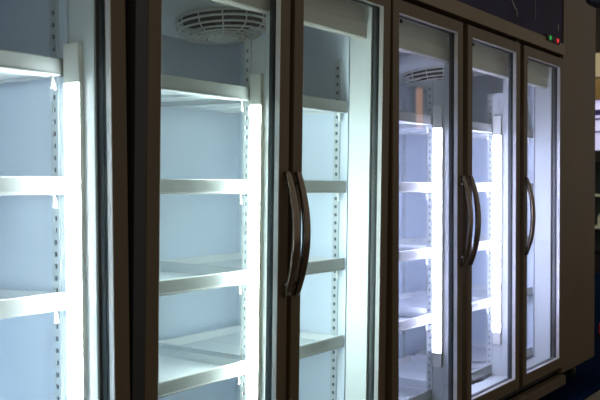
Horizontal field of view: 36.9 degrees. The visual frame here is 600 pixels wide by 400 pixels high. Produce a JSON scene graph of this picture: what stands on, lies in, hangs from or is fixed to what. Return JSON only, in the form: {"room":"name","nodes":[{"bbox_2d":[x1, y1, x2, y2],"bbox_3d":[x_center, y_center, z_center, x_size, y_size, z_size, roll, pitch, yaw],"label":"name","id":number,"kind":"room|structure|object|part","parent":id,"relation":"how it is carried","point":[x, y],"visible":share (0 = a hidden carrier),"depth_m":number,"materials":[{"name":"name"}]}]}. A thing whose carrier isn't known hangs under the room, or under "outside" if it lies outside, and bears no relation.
{"room":"supermarket","nodes":[
{"label":"supermarket","id":0,"kind":"room"},
{"bbox_2d":[585,0,599,7],"bbox_3d":[1.450,-1.505,4.291,0.180,1.174,0.180,1,1,34],"label":"pendant lamp","id":1,"kind":"object","parent":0,"point":[594,3],"visible":1,"depth_m":4.28,"materials":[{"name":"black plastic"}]},
{"bbox_2d":[585,390,599,399],"bbox_3d":[1.282,0.969,7.039,14.500,0.035,21.750,1,1,34],"label":"floor","id":2,"kind":"structure","parent":0,"point":[596,396],"depth_m":4.52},
{"bbox_2d":[505,273,599,399],"bbox_3d":[-1.009,0.924,8.601,8.665,0.009,21.750,1,1,34],"label":"floor","id":3,"kind":"structure","parent":2,"relation":"on","point":[586,380],"depth_m":4.91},
{"bbox_2d":[0,0,129,399],"bbox_3d":[-0.828,-0.024,1.902,0.707,2.087,0.701,0,0,34],"label":"refrigerator","id":4,"kind":"object","parent":3,"relation":"on","point":[76,131],"visible":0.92,"depth_m":2.01,"materials":[{"name":"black metal"}]},
{"bbox_2d":[0,49,62,90],"bbox_3d":[-0.836,-0.279,1.946,0.414,0.071,0.476,0,0,34],"label":"shelf","id":5,"kind":"object","parent":4,"relation":"attached to","point":[15,66],"visible":1,"depth_m":1.97,"materials":[{"name":"white metal"}]},
{"bbox_3d":[-0.668,-0.295,1.831,0.008,0.040,0.476,0,0,34],"label":"price rail","id":6,"kind":"part","parent":5,"relation":"part of","materials":[{"name":"white plastic"}]},
{"bbox_2d":[0,176,64,207],"bbox_3d":[-0.833,-0.013,1.948,0.414,0.071,0.476,0,0,34],"label":"shelf","id":7,"kind":"object","parent":4,"relation":"attached to","point":[9,185],"visible":1,"depth_m":1.95,"materials":[{"name":"white metal"}]},
{"bbox_3d":[-0.665,-0.029,1.833,0.008,0.040,0.476,0,0,34],"label":"price rail","id":8,"kind":"part","parent":7,"relation":"part of","materials":[{"name":"white plastic"}]},
{"bbox_2d":[0,288,66,322],"bbox_3d":[-0.830,0.246,1.950,0.414,0.071,0.476,0,0,34],"label":"shelf","id":9,"kind":"object","parent":4,"relation":"attached to","point":[13,303],"visible":1,"depth_m":1.98,"materials":[{"name":"white metal"}]},
{"bbox_3d":[-0.555,0.181,2.058,0.025,1.279,0.006,0,0,34],"label":"slotted rail","id":10,"kind":"part","parent":4,"relation":"part of","materials":[{"name":"metal"}]},
{"bbox_3d":[-0.623,0.104,1.804,0.081,1.488,0.529,0,0,34],"label":"jamb frame","id":11,"kind":"part","parent":4,"relation":"part of","materials":[{"name":"white metal"}]},
{"bbox_3d":[-0.606,0.117,1.753,0.005,1.595,0.698,0,1,34],"label":"frame","id":12,"kind":"part","parent":4,"relation":"part of","materials":[{"name":"metal"}]},
{"bbox_3d":[-0.572,0.107,1.766,0.037,1.540,0.617,0,0,34],"label":"door","id":13,"kind":"part","parent":4,"relation":"part of","materials":[{"name":"brown metal"}]},
{"bbox_2d":[125,0,390,399],"bbox_3d":[-0.297,-0.046,2.695,0.752,2.106,1.194,2,2,34],"label":"refrigerator","id":14,"kind":"object","parent":3,"relation":"on","point":[285,51],"visible":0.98,"depth_m":2.97,"materials":[{"name":"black metal"}]},
{"bbox_2d":[158,348,246,397],"bbox_3d":[-0.458,0.495,2.521,0.414,0.071,0.476,2,2,34],"label":"shelf","id":15,"kind":"object","parent":14,"relation":"attached to","point":[179,371],"visible":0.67,"depth_m":2.56,"materials":[{"name":"white metal"}]},
{"bbox_2d":[159,264,247,295],"bbox_3d":[-0.454,0.235,2.514,0.414,0.071,0.476,2,2,34],"label":"shelf","id":16,"kind":"object","parent":14,"relation":"attached to","point":[174,279],"visible":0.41,"depth_m":2.51,"materials":[{"name":"white metal"}]},
{"bbox_2d":[160,179,248,203],"bbox_3d":[-0.451,-0.025,2.509,0.414,0.071,0.476,2,2,34],"label":"shelf","id":17,"kind":"object","parent":14,"relation":"attached to","point":[167,186],"visible":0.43,"depth_m":2.42,"materials":[{"name":"white metal"}]},
{"bbox_3d":[-0.283,-0.035,2.394,0.008,0.040,0.476,2,2,34],"label":"price rail","id":18,"kind":"part","parent":17,"relation":"part of","materials":[{"name":"white plastic"}]},
{"bbox_2d":[161,74,249,111],"bbox_3d":[-0.447,-0.291,2.502,0.414,0.071,0.476,2,2,34],"label":"shelf","id":19,"kind":"object","parent":14,"relation":"attached to","point":[174,89],"visible":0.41,"depth_m":2.47,"materials":[{"name":"white metal"}]},
{"bbox_3d":[-0.208,0.099,2.306,0.037,1.540,0.565,2,2,34],"label":"door","id":20,"kind":"part","parent":14,"relation":"part of","materials":[{"name":"clear glass"}]},
{"bbox_3d":[-0.158,0.174,2.605,0.025,1.269,0.006,2,2,34],"label":"slotted rail","id":21,"kind":"part","parent":14,"relation":"part of","materials":[{"name":"white metal"}]},
{"bbox_2d":[159,325,343,359],"bbox_3d":[-0.158,0.489,2.957,0.414,0.071,0.476,2,2,34],"label":"shelf","id":22,"kind":"object","parent":14,"relation":"attached to","point":[223,342],"visible":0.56,"depth_m":2.98,"materials":[{"name":"white metal"}]},
{"bbox_3d":[0.010,0.479,2.842,0.008,0.040,0.476,2,2,34],"label":"price rail","id":23,"kind":"part","parent":22,"relation":"part of","materials":[{"name":"white metal"}]},
{"bbox_2d":[160,252,344,278],"bbox_3d":[-0.155,0.228,2.951,0.414,0.071,0.476,2,2,34],"label":"shelf","id":24,"kind":"object","parent":14,"relation":"attached to","point":[231,261],"visible":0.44,"depth_m":2.99,"materials":[{"name":"white metal"}]},
{"bbox_3d":[0.013,0.218,2.836,0.008,0.040,0.476,2,2,34],"label":"price rail","id":25,"kind":"part","parent":24,"relation":"part of","materials":[{"name":"white plastic"}]},
{"bbox_2d":[161,95,346,122],"bbox_3d":[-0.148,-0.297,2.939,0.414,0.071,0.476,2,2,34],"label":"shelf","id":26,"kind":"object","parent":14,"relation":"attached to","point":[311,105],"visible":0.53,"depth_m":2.91,"materials":[{"name":"white metal"}]},
{"bbox_3d":[0.020,-0.308,2.824,0.008,0.040,0.476,2,2,34],"label":"price rail","id":27,"kind":"part","parent":26,"relation":"part of","materials":[{"name":"white plastic"}]},
{"bbox_3d":[-0.023,0.096,2.503,0.047,0.351,0.025,2,2,34],"label":"handle","id":28,"kind":"part","parent":14,"relation":"part of","materials":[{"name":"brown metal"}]},
{"bbox_3d":[0.007,0.096,2.546,0.047,0.351,0.025,2,2,34],"label":"handle","id":29,"kind":"part","parent":14,"relation":"part of","materials":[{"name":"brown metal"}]},
{"bbox_2d":[304,180,345,201],"bbox_3d":[-0.151,-0.031,2.945,0.414,0.071,0.476,2,2,34],"label":"shelf","id":30,"kind":"object","parent":14,"relation":"attached to","point":[312,186],"visible":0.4,"depth_m":2.92,"materials":[{"name":"white metal"}]},
{"bbox_3d":[0.017,-0.042,2.830,0.008,0.040,0.476,2,2,34],"label":"price rail","id":31,"kind":"part","parent":30,"relation":"part of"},
{"bbox_3d":[0.120,0.162,3.057,0.025,1.279,0.006,2,2,34],"label":"slotted rail","id":32,"kind":"part","parent":14,"relation":"part of","materials":[{"name":"metal"}]},
{"bbox_3d":[0.120,0.091,2.788,0.037,1.540,0.558,2,2,34],"label":"door","id":33,"kind":"part","parent":14,"relation":"part of","materials":[{"name":"clear glass"}]},
{"bbox_3d":[-0.095,0.091,2.584,0.081,1.488,1.058,2,2,34],"label":"jamb frame","id":34,"kind":"part","parent":14,"relation":"part of","materials":[{"name":"white metal"}]},
{"bbox_3d":[-0.072,0.105,2.544,0.004,1.595,1.191,2,2,34],"label":"frame","id":35,"kind":"part","parent":14,"relation":"part of","materials":[{"name":"brown metal"}]},
{"bbox_2d":[385,0,565,399],"bbox_3d":[0.559,-0.058,3.935,0.707,2.087,1.797,1,1,34],"label":"refrigerator","id":36,"kind":"object","parent":3,"relation":"on","point":[458,63],"visible":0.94,"depth_m":3.99,"materials":[{"name":"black metal"}]},
{"bbox_3d":[0.505,0.151,4.365,0.006,1.269,0.026,1,1,34],"label":"slotted rail","id":37,"kind":"part","parent":36,"relation":"part of","materials":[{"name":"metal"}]},
{"bbox_2d":[399,311,431,331],"bbox_3d":[0.221,0.486,3.501,0.414,0.071,0.476,1,1,34],"label":"shelf","id":38,"kind":"object","parent":36,"relation":"attached to","point":[407,320],"visible":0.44,"depth_m":3.51,"materials":[{"name":"white metal"}]},
{"bbox_2d":[399,247,431,264],"bbox_3d":[0.221,0.226,3.497,0.414,0.071,0.476,1,1,34],"label":"shelf","id":39,"kind":"object","parent":36,"relation":"attached to","point":[405,253],"visible":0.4,"depth_m":3.48,"materials":[{"name":"white metal"}]},
{"bbox_2d":[399,386,431,399],"bbox_3d":[0.221,0.790,3.505,0.414,0.071,0.476,1,1,34],"label":"shelf","id":40,"kind":"object","parent":36,"relation":"in","point":[405,393],"visible":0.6,"depth_m":3.59,"materials":[{"name":"white metal"}]},
{"bbox_3d":[0.389,0.777,3.390,0.008,0.040,0.476,1,1,34],"label":"price rail","id":41,"kind":"part","parent":40,"relation":"part of","materials":[{"name":"white metal"}]},
{"bbox_2d":[399,110,432,132],"bbox_3d":[0.221,-0.300,3.489,0.414,0.071,0.476,1,1,34],"label":"shelf","id":42,"kind":"object","parent":36,"relation":"attached to","point":[406,118],"visible":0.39,"depth_m":3.47,"materials":[{"name":"white metal"}]},
{"bbox_3d":[0.389,-0.314,3.374,0.008,0.040,0.476,1,1,34],"label":"price rail","id":43,"kind":"part","parent":42,"relation":"part of","materials":[{"name":"white plastic"}]},
{"bbox_2d":[399,182,432,199],"bbox_3d":[0.221,-0.034,3.493,0.414,0.071,0.476,1,1,34],"label":"shelf","id":44,"kind":"object","parent":36,"relation":"attached to","point":[404,187],"visible":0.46,"depth_m":3.45,"materials":[{"name":"white metal"}]},
{"bbox_3d":[0.389,-0.048,3.378,0.008,0.040,0.476,1,1,34],"label":"price rail","id":45,"kind":"part","parent":44,"relation":"part of","materials":[{"name":"white plastic"}]},
{"bbox_3d":[0.458,0.085,3.278,0.037,1.540,0.569,1,1,34],"label":"door","id":46,"kind":"part","parent":36,"relation":"part of","materials":[{"name":"clear glass"}]},
{"bbox_3d":[0.517,0.162,3.589,0.025,1.269,0.006,1,1,34],"label":"slotted rail","id":47,"kind":"part","parent":36,"relation":"part of","materials":[{"name":"white metal"}]},
{"bbox_2d":[399,355,491,388],"bbox_3d":[0.568,0.783,4.013,0.414,0.071,0.476,1,1,34],"label":"shelf","id":48,"kind":"object","parent":36,"relation":"in","point":[412,369],"visible":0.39,"depth_m":4.04,"materials":[{"name":"white metal"}]},
{"bbox_3d":[0.735,0.769,3.898,0.008,0.040,0.476,1,1,34],"label":"price rail","id":49,"kind":"part","parent":48,"relation":"part of","materials":[{"name":"white metal"}]},
{"bbox_2d":[399,292,491,313],"bbox_3d":[0.568,0.479,4.008,0.414,0.071,0.476,1,1,34],"label":"shelf","id":50,"kind":"object","parent":36,"relation":"attached to","point":[410,301],"visible":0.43,"depth_m":4.06,"materials":[{"name":"white metal"}]},
{"bbox_3d":[0.735,0.466,3.894,0.008,0.040,0.476,1,1,34],"label":"price rail","id":51,"kind":"part","parent":50,"relation":"part of","materials":[{"name":"white metal"}]},
{"bbox_2d":[399,238,491,255],"bbox_3d":[0.568,0.218,4.005,0.414,0.071,0.476,1,1,34],"label":"shelf","id":52,"kind":"object","parent":36,"relation":"attached to","point":[403,242],"visible":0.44,"depth_m":4.08,"materials":[{"name":"white metal"}]},
{"bbox_3d":[0.735,0.204,3.890,0.008,0.040,0.476,1,1,34],"label":"price rail","id":53,"kind":"part","parent":52,"relation":"part of","materials":[{"name":"white plastic"}]},
{"bbox_2d":[399,121,492,139],"bbox_3d":[0.568,-0.307,3.997,0.414,0.071,0.476,1,1,34],"label":"shelf","id":54,"kind":"object","parent":36,"relation":"attached to","point":[477,127],"visible":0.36,"depth_m":3.98,"materials":[{"name":"white metal"}]},
{"bbox_3d":[0.735,-0.321,3.882,0.008,0.040,0.476,1,1,34],"label":"price rail","id":55,"kind":"part","parent":54,"relation":"part of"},
{"bbox_3d":[0.644,0.082,3.477,0.047,0.351,0.025,1,1,34],"label":"handle","id":56,"kind":"part","parent":36,"relation":"part of","materials":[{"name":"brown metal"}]},
{"bbox_2d":[415,342,532,363],"bbox_3d":[0.865,0.777,4.448,0.414,0.071,0.476,1,1,34],"label":"shelf","id":57,"kind":"object","parent":36,"relation":"in","point":[479,350],"visible":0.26,"depth_m":4.48,"materials":[{"name":"white metal"}]},
{"bbox_3d":[1.032,0.763,4.333,0.008,0.040,0.476,1,1,34],"label":"price rail","id":58,"kind":"part","parent":57,"relation":"part of","materials":[{"name":"white metal"}]},
{"bbox_2d":[416,284,532,300],"bbox_3d":[0.865,0.473,4.444,0.414,0.071,0.476,1,1,34],"label":"shelf","id":59,"kind":"object","parent":36,"relation":"attached to","point":[478,290],"visible":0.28,"depth_m":4.51,"materials":[{"name":"white metal"}]},
{"bbox_3d":[1.032,0.459,4.329,0.008,0.040,0.476,1,1,34],"label":"price rail","id":60,"kind":"part","parent":59,"relation":"part of","materials":[{"name":"white plastic"}]},
{"bbox_2d":[416,129,532,143],"bbox_3d":[0.865,-0.314,4.432,0.414,0.071,0.476,1,1,34],"label":"shelf","id":61,"kind":"object","parent":36,"relation":"attached to","point":[475,136],"visible":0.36,"depth_m":4.48,"materials":[{"name":"white metal"}]},
{"bbox_3d":[1.032,-0.327,4.318,0.008,0.040,0.476,1,1,34],"label":"price rail","id":62,"kind":"part","parent":61,"relation":"part of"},
{"bbox_2d":[416,234,532,242],"bbox_3d":[0.865,0.212,4.440,0.414,0.071,0.476,1,1,34],"label":"shelf","id":63,"kind":"object","parent":36,"relation":"attached to","point":[483,237],"visible":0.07,"depth_m":4.65,"materials":[{"name":"white metal"}]},
{"bbox_3d":[0.688,0.081,3.541,0.047,0.351,0.025,1,1,34],"label":"handle","id":64,"kind":"part","parent":36,"relation":"part of","materials":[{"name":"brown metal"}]},
{"bbox_2d":[475,183,491,197],"bbox_3d":[0.568,-0.041,4.001,0.414,0.071,0.476,1,1,34],"label":"shelf","id":65,"kind":"object","parent":36,"relation":"attached to","point":[481,187],"visible":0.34,"depth_m":4.01,"materials":[{"name":"white metal"}]},
{"bbox_3d":[0.735,-0.055,3.886,0.008,0.040,0.476,1,1,34],"label":"price rail","id":66,"kind":"part","parent":65,"relation":"part of","materials":[{"name":"white plastic"}]},
{"bbox_3d":[0.864,0.155,4.097,0.025,1.269,0.006,1,1,34],"label":"slotted rail","id":67,"kind":"part","parent":36,"relation":"part of","materials":[{"name":"white metal"}]},
{"bbox_3d":[0.804,0.077,3.787,0.037,1.540,0.568,1,1,34],"label":"door","id":68,"kind":"part","parent":36,"relation":"part of","materials":[{"name":"clear glass"}]},
{"bbox_3d":[0.793,-0.923,3.760,0.039,0.315,1.773,1,1,34],"label":"header panel","id":69,"kind":"part","parent":36,"relation":"part of","materials":[{"name":"black metal"}]},
{"bbox_3d":[1.140,0.143,4.546,0.025,1.279,0.006,1,1,34],"label":"slotted rail","id":70,"kind":"part","parent":36,"relation":"part of","materials":[{"name":"metal"}]},
{"bbox_3d":[1.035,0.073,4.050,0.047,0.351,0.025,1,1,34],"label":"handle","id":71,"kind":"part","parent":36,"relation":"part of","materials":[{"name":"brown metal"}]},
{"bbox_3d":[0.809,0.909,3.780,0.044,0.045,1.788,1,1,34],"label":"kick plate","id":72,"kind":"part","parent":36,"relation":"part of","materials":[{"name":"metal"}]},
{"bbox_3d":[1.146,0.070,4.287,0.037,1.540,0.548,1,1,34],"label":"door","id":73,"kind":"part","parent":36,"relation":"part of","materials":[{"name":"clear glass"}]},
{"bbox_2d":[547,0,595,378],"bbox_3d":[1.215,-0.238,4.923,0.632,2.420,0.567,1,1,34],"label":"wall","id":74,"kind":"structure","parent":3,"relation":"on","point":[579,60],"depth_m":4.73,"materials":[{"name":"black plastic"}]},
{"bbox_2d":[595,100,599,272],"bbox_3d":[3.868,-0.165,11.227,1.334,2.094,0.870,1,1,34],"label":"merchandiser","id":75,"kind":"object","parent":3,"relation":"on","point":[597,102],"visible":0.02,"depth_m":10.95,"materials":[{"name":"black plastic"}]},
{"bbox_2d":[595,78,599,99],"bbox_3d":[3.657,-1.344,11.003,2.030,0.254,0.290,1,1,34],"label":"trim","id":76,"kind":"structure","parent":75,"relation":"on","point":[597,80],"depth_m":10.87,"materials":[{"name":"orange wood"}]},
{"bbox_3d":[4.048,0.099,11.494,1.218,1.124,0.058,1,1,34],"label":"panel","id":77,"kind":"part","parent":75,"relation":"part of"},
{"bbox_2d":[595,8,599,150],"bbox_3d":[3.535,-1.040,12.758,5.945,3.799,0.145,1,1,34],"label":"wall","id":78,"kind":"structure","parent":0,"point":[597,9],"depth_m":12.29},
{"bbox_2d":[595,53,599,77],"bbox_3d":[3.425,-1.821,12.585,3.045,0.319,0.188,1,1,34],"label":"trim","id":79,"kind":"structure","parent":78,"relation":"attached to","point":[597,73],"depth_m":12.08,"materials":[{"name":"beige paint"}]}
]}

